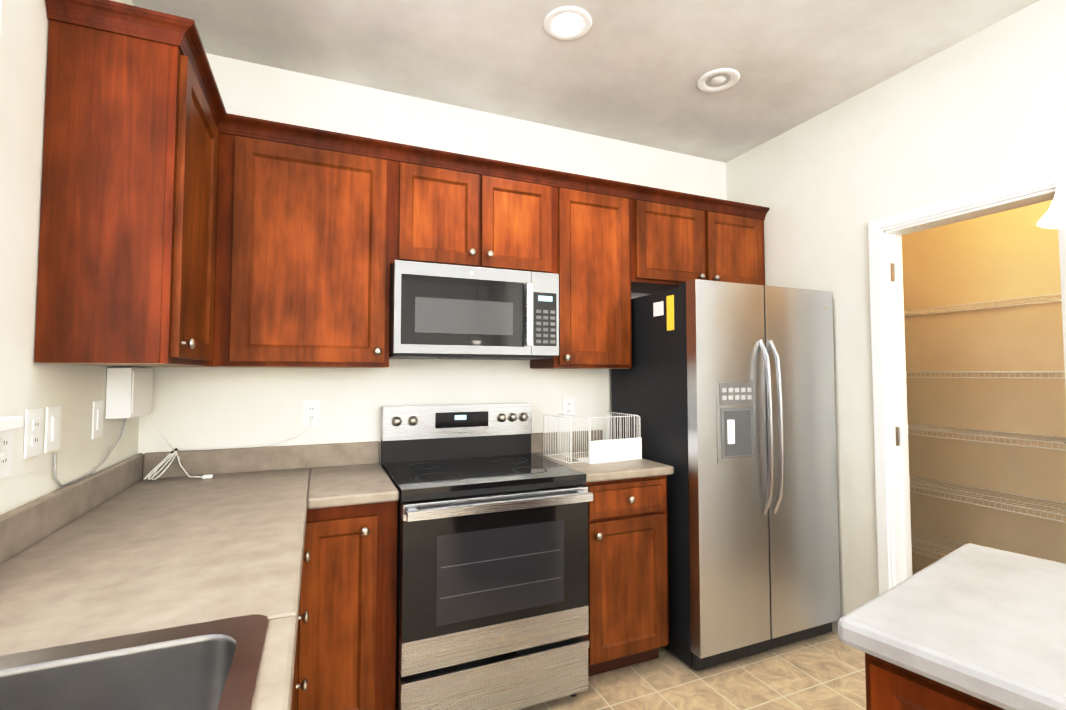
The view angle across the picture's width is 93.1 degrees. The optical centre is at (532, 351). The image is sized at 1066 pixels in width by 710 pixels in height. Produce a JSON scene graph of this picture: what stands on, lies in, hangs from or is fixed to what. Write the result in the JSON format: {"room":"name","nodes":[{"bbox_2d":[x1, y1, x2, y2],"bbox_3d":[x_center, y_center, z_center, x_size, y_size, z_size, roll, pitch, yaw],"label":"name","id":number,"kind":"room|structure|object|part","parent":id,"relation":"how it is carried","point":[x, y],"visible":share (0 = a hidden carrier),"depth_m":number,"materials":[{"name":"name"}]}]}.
{"room":"kitchen","nodes":[
{"label":"kitchen","id":0,"kind":"room"},
{"bbox_2d":[0,0,140,514],"bbox_3d":[-0.510,-0.065,-0.701,0.140,2.750,6.000,1,-3,-23],"label":"wall","id":1,"kind":"structure","parent":0,"point":[28,382],"depth_m":1.27,"materials":[{"name":"paint"}]},
{"bbox_2d":[0,430,12,478],"bbox_3d":[-1.226,0.232,1.168,0.008,0.122,0.078,1,-3,-23],"label":"outlet","id":2,"kind":"object","parent":1,"relation":"attached to","point":[6,440],"depth_m":1.18,"materials":[{"name":"white plastic"}]},
{"bbox_2d":[0,416,23,460],"bbox_3d":[-0.982,0.170,0.535,0.140,0.098,1.310,1,-3,-23],"label":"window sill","id":3,"kind":"structure","parent":1,"relation":"attached to","point":[11,423],"depth_m":1.12,"materials":[{"name":"white"}]},
{"bbox_2d":[23,406,51,458],"bbox_3d":[-1.281,0.207,1.298,0.008,0.122,0.078,1,-3,-23],"label":"outlet","id":4,"kind":"object","parent":1,"relation":"attached to","point":[33,432],"depth_m":1.30,"materials":[{"name":"white plastic"}]},
{"bbox_2d":[50,405,61,451],"bbox_3d":[-1.321,0.211,1.393,0.009,0.122,0.078,1,-3,-23],"label":"switch plate","id":5,"kind":"object","parent":1,"relation":"attached to","point":[56,410],"depth_m":1.40,"materials":[{"name":"white plastic"}]},
{"bbox_2d":[91,400,103,438],"bbox_3d":[-1.441,0.224,1.675,0.009,0.122,0.078,1,-3,-23],"label":"switch plate","id":6,"kind":"object","parent":1,"relation":"attached to","point":[98,406],"depth_m":1.66,"materials":[{"name":"white plastic"}]},
{"bbox_2d":[105,368,152,418],"bbox_3d":[-1.487,0.148,1.871,0.074,0.177,0.250,1,-3,-23],"label":"utility box","id":7,"kind":"object","parent":1,"relation":"attached to","point":[129,392],"visible":1,"depth_m":1.77,"materials":[{"name":"white plastic"}]},
{"bbox_2d":[34,0,225,366],"bbox_3d":[-1.307,-0.437,1.770,0.305,0.968,0.858,1,-3,-23],"label":"upper cabinet","id":8,"kind":"object","parent":1,"relation":"attached to","point":[186,220],"depth_m":1.39,"materials":[{"name":"brown wood"}]},
{"bbox_3d":[0.072,-0.872,2.186,3.154,0.062,0.601,1,-3,-23],"label":"crown","id":9,"kind":"part","parent":8,"relation":"part of","materials":[{"name":"brown wood"}]},
{"bbox_2d":[138,53,725,464],"bbox_3d":[-0.196,0.085,2.744,3.415,2.750,0.100,1,-3,-23],"label":"wall","id":10,"kind":"structure","parent":0,"point":[204,407],"depth_m":2.48,"materials":[{"name":"paint"}]},
{"bbox_2d":[218,124,397,367],"bbox_3d":[-0.992,-0.393,2.193,0.686,0.916,0.322,1,-3,-23],"label":"upper cabinet","id":11,"kind":"object","parent":10,"relation":"attached to","point":[306,254],"depth_m":2.05,"materials":[{"name":"brown wood"}]},
{"bbox_2d":[303,400,319,425],"bbox_3d":[-1.019,0.282,2.324,0.072,0.116,0.008,1,-3,-23],"label":"outlet","id":12,"kind":"object","parent":10,"relation":"attached to","point":[311,408],"depth_m":2.32,"materials":[{"name":"white plastic"}]},
{"bbox_2d":[394,152,497,268],"bbox_3d":[-0.464,-0.608,2.427,0.460,0.466,0.322,1,-3,-23],"label":"upper cabinet","id":13,"kind":"object","parent":10,"relation":"attached to","point":[446,212],"depth_m":2.29,"materials":[{"name":"brown wood"}]},
{"bbox_2d":[389,260,558,359],"bbox_3d":[-0.300,-0.168,2.412,0.758,0.402,0.441,1,-3,-23],"label":"over-the-range microwave","id":14,"kind":"object","parent":13,"relation":"attached to","point":[443,311],"visible":1,"depth_m":2.22,"materials":[{"name":"silver metal"}]},
{"bbox_2d":[498,168,557,273],"bbox_3d":[-0.158,-0.602,2.557,0.445,0.466,0.322,1,-3,-23],"label":"upper cabinet","id":15,"kind":"object","parent":10,"relation":"attached to","point":[527,205],"depth_m":2.45,"materials":[{"name":"brown wood"}]},
{"bbox_2d":[563,397,574,417],"bbox_3d":[0.201,0.314,2.841,0.072,0.116,0.008,1,-3,-23],"label":"outlet","id":16,"kind":"object","parent":10,"relation":"attached to","point":[568,402],"depth_m":2.84,"materials":[{"name":"white plastic"}]},
{"bbox_2d":[530,180,637,368],"bbox_3d":[0.256,-0.370,2.723,0.455,0.916,0.322,1,-3,-23],"label":"upper cabinet","id":17,"kind":"object","parent":10,"relation":"attached to","point":[598,227],"depth_m":2.59,"materials":[{"name":"brown wood"}]},
{"bbox_2d":[638,192,717,293],"bbox_3d":[0.723,-0.591,2.932,0.561,0.456,0.322,1,-3,-23],"label":"upper cabinet","id":18,"kind":"object","parent":10,"relation":"attached to","point":[678,239],"depth_m":2.80,"materials":[{"name":"brown wood"}]},
{"bbox_2d":[718,208,765,285],"bbox_3d":[1.108,-0.584,3.095,0.527,0.456,0.322,1,-3,-23],"label":"upper cabinet","id":19,"kind":"object","parent":10,"relation":"attached to","point":[740,234],"depth_m":2.98,"materials":[{"name":"brown wood"}]},
{"bbox_2d":[131,0,1039,162],"bbox_3d":[1.418,-1.453,0.180,4.450,0.100,6.200,1,-3,-23],"label":"ceiling","id":20,"kind":"structure","parent":0,"point":[631,71],"depth_m":2.21,"materials":[{"name":"paint"}]},
{"bbox_2d":[543,6,591,39],"bbox_3d":[0.140,-1.318,2.034,0.196,0.008,0.196,1,-3,-23],"label":"recessed light","id":21,"kind":"object","parent":20,"relation":"in","point":[568,23],"visible":1,"depth_m":2.03,"materials":[{"name":"white"}]},
{"bbox_2d":[697,68,739,92],"bbox_3d":[0.890,-1.301,2.428,0.196,0.008,0.196,1,-3,-23],"label":"recessed light","id":22,"kind":"object","parent":20,"relation":"in","point":[713,81],"visible":1,"depth_m":2.42,"materials":[{"name":"white"}]},
{"bbox_2d":[1036,154,1065,228],"bbox_3d":[0.936,-0.798,0.827,0.194,1.152,0.194,1,-3,-23],"label":"pendant light","id":23,"kind":"object","parent":20,"relation":"hanging from","point":[1054,216],"visible":1,"depth_m":0.84,"materials":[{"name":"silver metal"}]},
{"bbox_2d":[518,632,865,709],"bbox_3d":[1.418,1.395,0.056,4.450,0.100,6.200,1,-3,-23],"label":"floor","id":24,"kind":"structure","parent":0,"point":[826,671],"depth_m":2.19,"materials":[{"name":"tile"}]},
{"bbox_2d":[292,506,323,709],"bbox_3d":[-0.960,0.964,1.369,0.679,0.875,0.540,1,-3,-23],"label":"base cabinet","id":25,"kind":"object","parent":24,"relation":"on","point":[310,656],"depth_m":1.73,"materials":[{"name":"brown wood"}]},
{"bbox_2d":[320,502,397,709],"bbox_3d":[-0.775,0.994,2.060,0.345,0.875,0.626,1,-3,-23],"label":"base cabinet","id":26,"kind":"object","parent":24,"relation":"on","point":[360,542],"depth_m":1.80,"materials":[{"name":"brown wood"}]},
{"bbox_2d":[8,466,311,709],"bbox_3d":[-0.475,0.456,0.231,0.626,0.039,4.228,1,-3,-23],"label":"countertop","id":27,"kind":"structure","parent":26,"relation":"on","point":[177,507],"depth_m":1.45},
{"bbox_2d":[53,418,126,486],"bbox_3d":[-1.400,0.308,1.601,0.029,0.168,0.449,1,-3,-20],"label":"cord","id":28,"kind":"object","parent":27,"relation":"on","point":[54,454],"depth_m":1.57,"materials":[{"name":"grey plastic"}]},
{"bbox_2d":[0,530,275,709],"bbox_3d":[-0.557,0.466,0.387,0.564,0.323,0.866,1,-3,-23],"label":"sink","id":29,"kind":"object","parent":27,"relation":"in","point":[186,625],"depth_m":0.85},
{"bbox_2d":[143,415,311,480],"bbox_3d":[-1.279,0.384,2.160,0.613,0.270,0.135,2,-3,-32],"label":"cord","id":30,"kind":"object","parent":27,"relation":"on","point":[174,453],"depth_m":2.06,"materials":[{"name":"grey plastic"}]},
{"bbox_2d":[308,462,398,509],"bbox_3d":[-0.750,0.536,2.069,0.307,0.039,0.626,1,-3,-23],"label":"countertop","id":31,"kind":"structure","parent":26,"relation":"on","point":[357,483],"depth_m":1.91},
{"bbox_2d":[381,403,592,709],"bbox_3d":[-0.239,0.846,2.226,0.758,1.185,0.733,1,-3,-23],"label":"range","id":32,"kind":"object","parent":24,"relation":"on","point":[492,579],"visible":0.9,"depth_m":1.96,"materials":[{"name":"silver metal"}]},
{"bbox_2d":[584,478,668,676],"bbox_3d":[0.299,1.013,2.515,0.457,0.875,0.626,1,-3,-23],"label":"base cabinet","id":33,"kind":"object","parent":24,"relation":"on","point":[628,537],"depth_m":2.24,"materials":[{"name":"brown wood"}]},
{"bbox_2d":[532,450,673,485],"bbox_3d":[0.313,0.555,2.521,0.471,0.039,0.626,1,-3,-23],"label":"countertop","id":34,"kind":"structure","parent":33,"relation":"on","point":[617,471],"depth_m":2.30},
{"bbox_2d":[543,412,641,463],"bbox_3d":[0.299,0.429,2.571,0.396,0.217,0.301,1,-3,-27],"label":"wire rack","id":35,"kind":"object","parent":34,"relation":"on","point":[611,450],"visible":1,"depth_m":2.47,"materials":[{"name":"white metal"}]},
{"bbox_2d":[612,279,840,670],"bbox_3d":[1.017,0.565,2.722,0.897,1.748,0.780,1,-3,-23],"label":"fridge","id":36,"kind":"object","parent":24,"relation":"on","point":[725,391],"visible":0.96,"depth_m":2.39,"materials":[{"name":"silver metal"}]},
{"bbox_2d":[842,639,1017,709],"bbox_3d":[1.268,0.912,0.296,0.657,0.885,1.690,2,-3,-35],"label":"kitchen island","id":37,"kind":"object","parent":24,"relation":"on","point":[890,685],"depth_m":0.78,"materials":[{"name":"brown wood"}]},
{"bbox_2d":[838,543,1065,709],"bbox_3d":[1.289,0.448,0.331,0.676,0.044,1.750,2,-3,-35],"label":"island countertop","id":38,"kind":"structure","parent":37,"relation":"on","point":[991,622],"depth_m":0.83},
{"bbox_2d":[726,0,1065,633],"bbox_3d":[2.516,-0.009,0.584,0.115,2.750,6.000,1,-3,-23],"label":"wall","id":39,"kind":"structure","parent":0,"point":[982,109],"depth_m":2.47,"materials":[{"name":"paint"}]},
{"bbox_2d":[868,169,1065,594],"bbox_3d":[1.850,0.390,2.111,0.135,2.086,0.752,1,-3,-23],"label":"door frame","id":40,"kind":"structure","parent":39,"relation":"attached to","point":[893,510],"depth_m":2.38,"materials":[{"name":"white wood"}]},
{"bbox_2d":[902,200,1065,574],"bbox_3d":[2.754,0.076,2.530,0.100,2.750,1.900,1,-3,-23],"label":"wall","id":41,"kind":"structure","parent":0,"point":[1010,254],"depth_m":2.84,"materials":[{"name":"paint"}]}
]}

